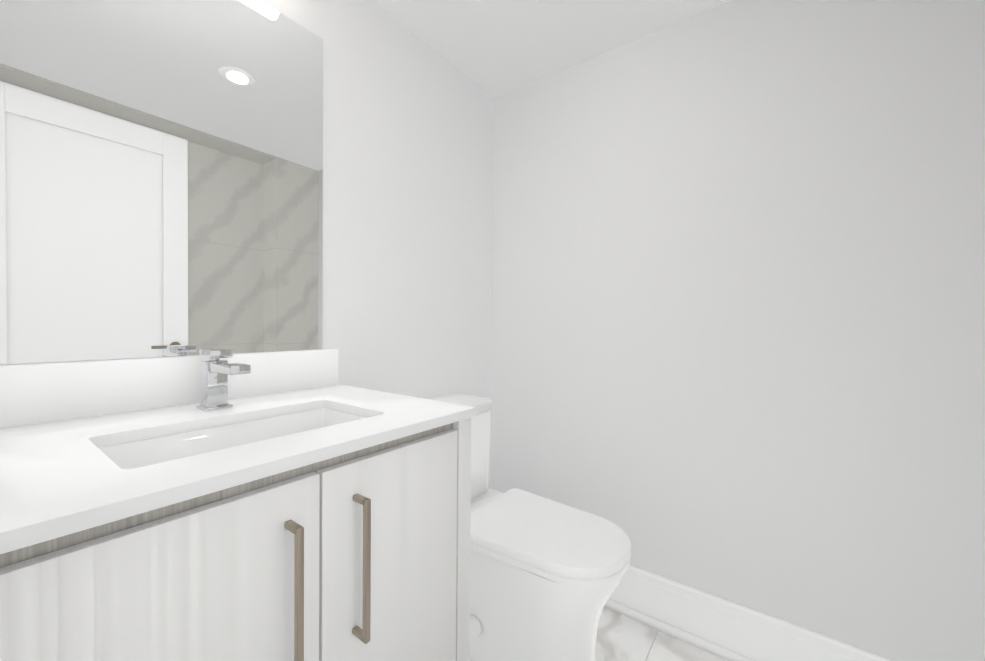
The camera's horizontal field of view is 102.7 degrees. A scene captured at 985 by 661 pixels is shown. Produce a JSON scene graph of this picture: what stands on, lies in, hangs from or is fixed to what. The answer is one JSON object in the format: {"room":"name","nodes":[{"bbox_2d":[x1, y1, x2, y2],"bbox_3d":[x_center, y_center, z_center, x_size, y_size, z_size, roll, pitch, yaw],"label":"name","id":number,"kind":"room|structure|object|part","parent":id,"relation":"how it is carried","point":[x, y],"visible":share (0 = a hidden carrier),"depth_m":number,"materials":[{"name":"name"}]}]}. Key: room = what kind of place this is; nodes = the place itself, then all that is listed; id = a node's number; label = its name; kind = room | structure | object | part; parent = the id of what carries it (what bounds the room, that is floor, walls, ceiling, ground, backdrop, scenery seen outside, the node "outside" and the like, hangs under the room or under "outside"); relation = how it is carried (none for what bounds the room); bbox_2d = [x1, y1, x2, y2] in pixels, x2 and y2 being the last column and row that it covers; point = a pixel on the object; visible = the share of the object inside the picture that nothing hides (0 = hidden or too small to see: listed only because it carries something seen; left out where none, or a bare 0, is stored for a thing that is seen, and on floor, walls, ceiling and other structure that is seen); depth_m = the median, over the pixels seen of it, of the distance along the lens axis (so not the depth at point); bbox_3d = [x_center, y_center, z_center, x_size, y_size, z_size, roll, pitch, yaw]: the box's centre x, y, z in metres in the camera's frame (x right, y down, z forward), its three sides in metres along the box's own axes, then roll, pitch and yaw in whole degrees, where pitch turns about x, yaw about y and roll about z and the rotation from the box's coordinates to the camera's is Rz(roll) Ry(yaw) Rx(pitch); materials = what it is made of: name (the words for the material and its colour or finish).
{"room":"bathroom","nodes":[
{"label":"bathroom","id":0,"kind":"room"},
{"bbox_2d":[0,0,493,488],"bbox_3d":[-0.500,-0.013,1.279,0.100,2.155,1.755,1,1,36],"label":"wall","id":1,"kind":"structure","parent":0,"point":[408,158],"depth_m":1.42,"materials":[{"name":"white paint"}]},
{"bbox_2d":[0,0,322,363],"bbox_3d":[-0.709,-0.399,0.893,0.005,0.914,0.688,1,1,36],"label":"mirror","id":2,"kind":"object","parent":1,"relation":"attached to","point":[161,178],"visible":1,"depth_m":0.86,"materials":[{"name":"clear glass"}]},
{"bbox_2d":[0,349,338,439],"bbox_3d":[-0.694,0.114,0.913,0.020,0.108,0.731,1,1,36],"label":"backsplash","id":3,"kind":"structure","parent":1,"relation":"attached to","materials":[{"name":"white stone"}]},
{"bbox_2d":[371,0,732,97],"bbox_3d":[0.238,-1.106,0.728,1.909,0.060,1.755,1,1,36],"label":"ceiling","id":4,"kind":"structure","parent":0,"point":[495,48],"depth_m":1.42,"materials":[{"name":"white paint"}]},
{"bbox_2d":[595,606,726,660],"bbox_3d":[0.220,1.108,0.760,1.909,0.060,1.755,1,1,36],"label":"floor","id":5,"kind":"structure","parent":0,"point":[620,637],"depth_m":1.35,"materials":[{"name":"tile"}]},
{"bbox_2d":[0,349,475,660],"bbox_3d":[-0.472,0.558,0.758,0.576,1.028,0.737,1,1,36],"label":"bathroom vanity","id":6,"kind":"object","parent":5,"relation":"on","point":[216,505],"visible":1,"depth_m":0.62,"materials":[{"name":"white wood"}]},
{"bbox_2d":[0,384,475,591],"bbox_3d":[-0.477,0.182,0.759,0.554,0.020,0.737,1,1,36],"label":"countertop","id":7,"kind":"structure","parent":6,"relation":"on","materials":[{"name":"white stone"}]},
{"bbox_2d":[195,349,250,411],"bbox_3d":[-0.567,0.106,0.833,0.162,0.128,0.054,1,1,36],"label":"faucet","id":8,"kind":"object","parent":7,"relation":"on","point":[215,371],"depth_m":0.84,"materials":[{"name":"silver metal"}]},
{"bbox_3d":[-0.281,0.390,0.558,0.038,0.233,0.010,1,1,36],"label":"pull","id":9,"kind":"part","parent":6,"relation":"part of","materials":[{"name":"silver metal"}]},
{"bbox_3d":[-0.216,0.390,0.648,0.038,0.233,0.010,1,1,36],"label":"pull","id":10,"kind":"part","parent":6,"relation":"part of","materials":[{"name":"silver metal"}]},
{"bbox_2d":[429,395,630,660],"bbox_3d":[0.047,0.667,1.278,0.772,0.804,0.376,1,1,36],"label":"toilet","id":11,"kind":"object","parent":5,"relation":"on","point":[546,575],"visible":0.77,"depth_m":1.11,"materials":[{"name":"white ceramic"}]},
{"bbox_3d":[-0.176,0.285,1.438,0.212,0.039,0.376,1,1,36],"label":"tank lid","id":12,"kind":"part","parent":11,"relation":"part of","materials":[{"name":"white ceramic"}]},
{"bbox_3d":[0.043,0.853,1.283,0.754,0.432,0.352,1,1,36],"label":"bowl","id":13,"kind":"part","parent":11,"relation":"part of","materials":[{"name":"white ceramic"}]},
{"bbox_3d":[0.165,0.614,1.191,0.481,0.049,0.364,1,1,36],"label":"seat lid","id":14,"kind":"part","parent":11,"relation":"part of","materials":[{"name":"white"}]},
{"bbox_2d":[491,0,984,660],"bbox_3d":[0.648,-0.006,1.463,1.534,2.155,0.100,1,1,36],"label":"wall","id":15,"kind":"structure","parent":0,"point":[737,300],"depth_m":1.24,"materials":[{"name":"white paint"}]},
{"bbox_2d":[604,564,894,660],"bbox_3d":[0.600,0.982,1.424,1.532,0.180,0.032,1,1,36],"label":"baseboard","id":16,"kind":"structure","parent":15,"relation":"attached to","point":[725,629],"depth_m":1.31,"materials":[{"name":"white"}]}
]}

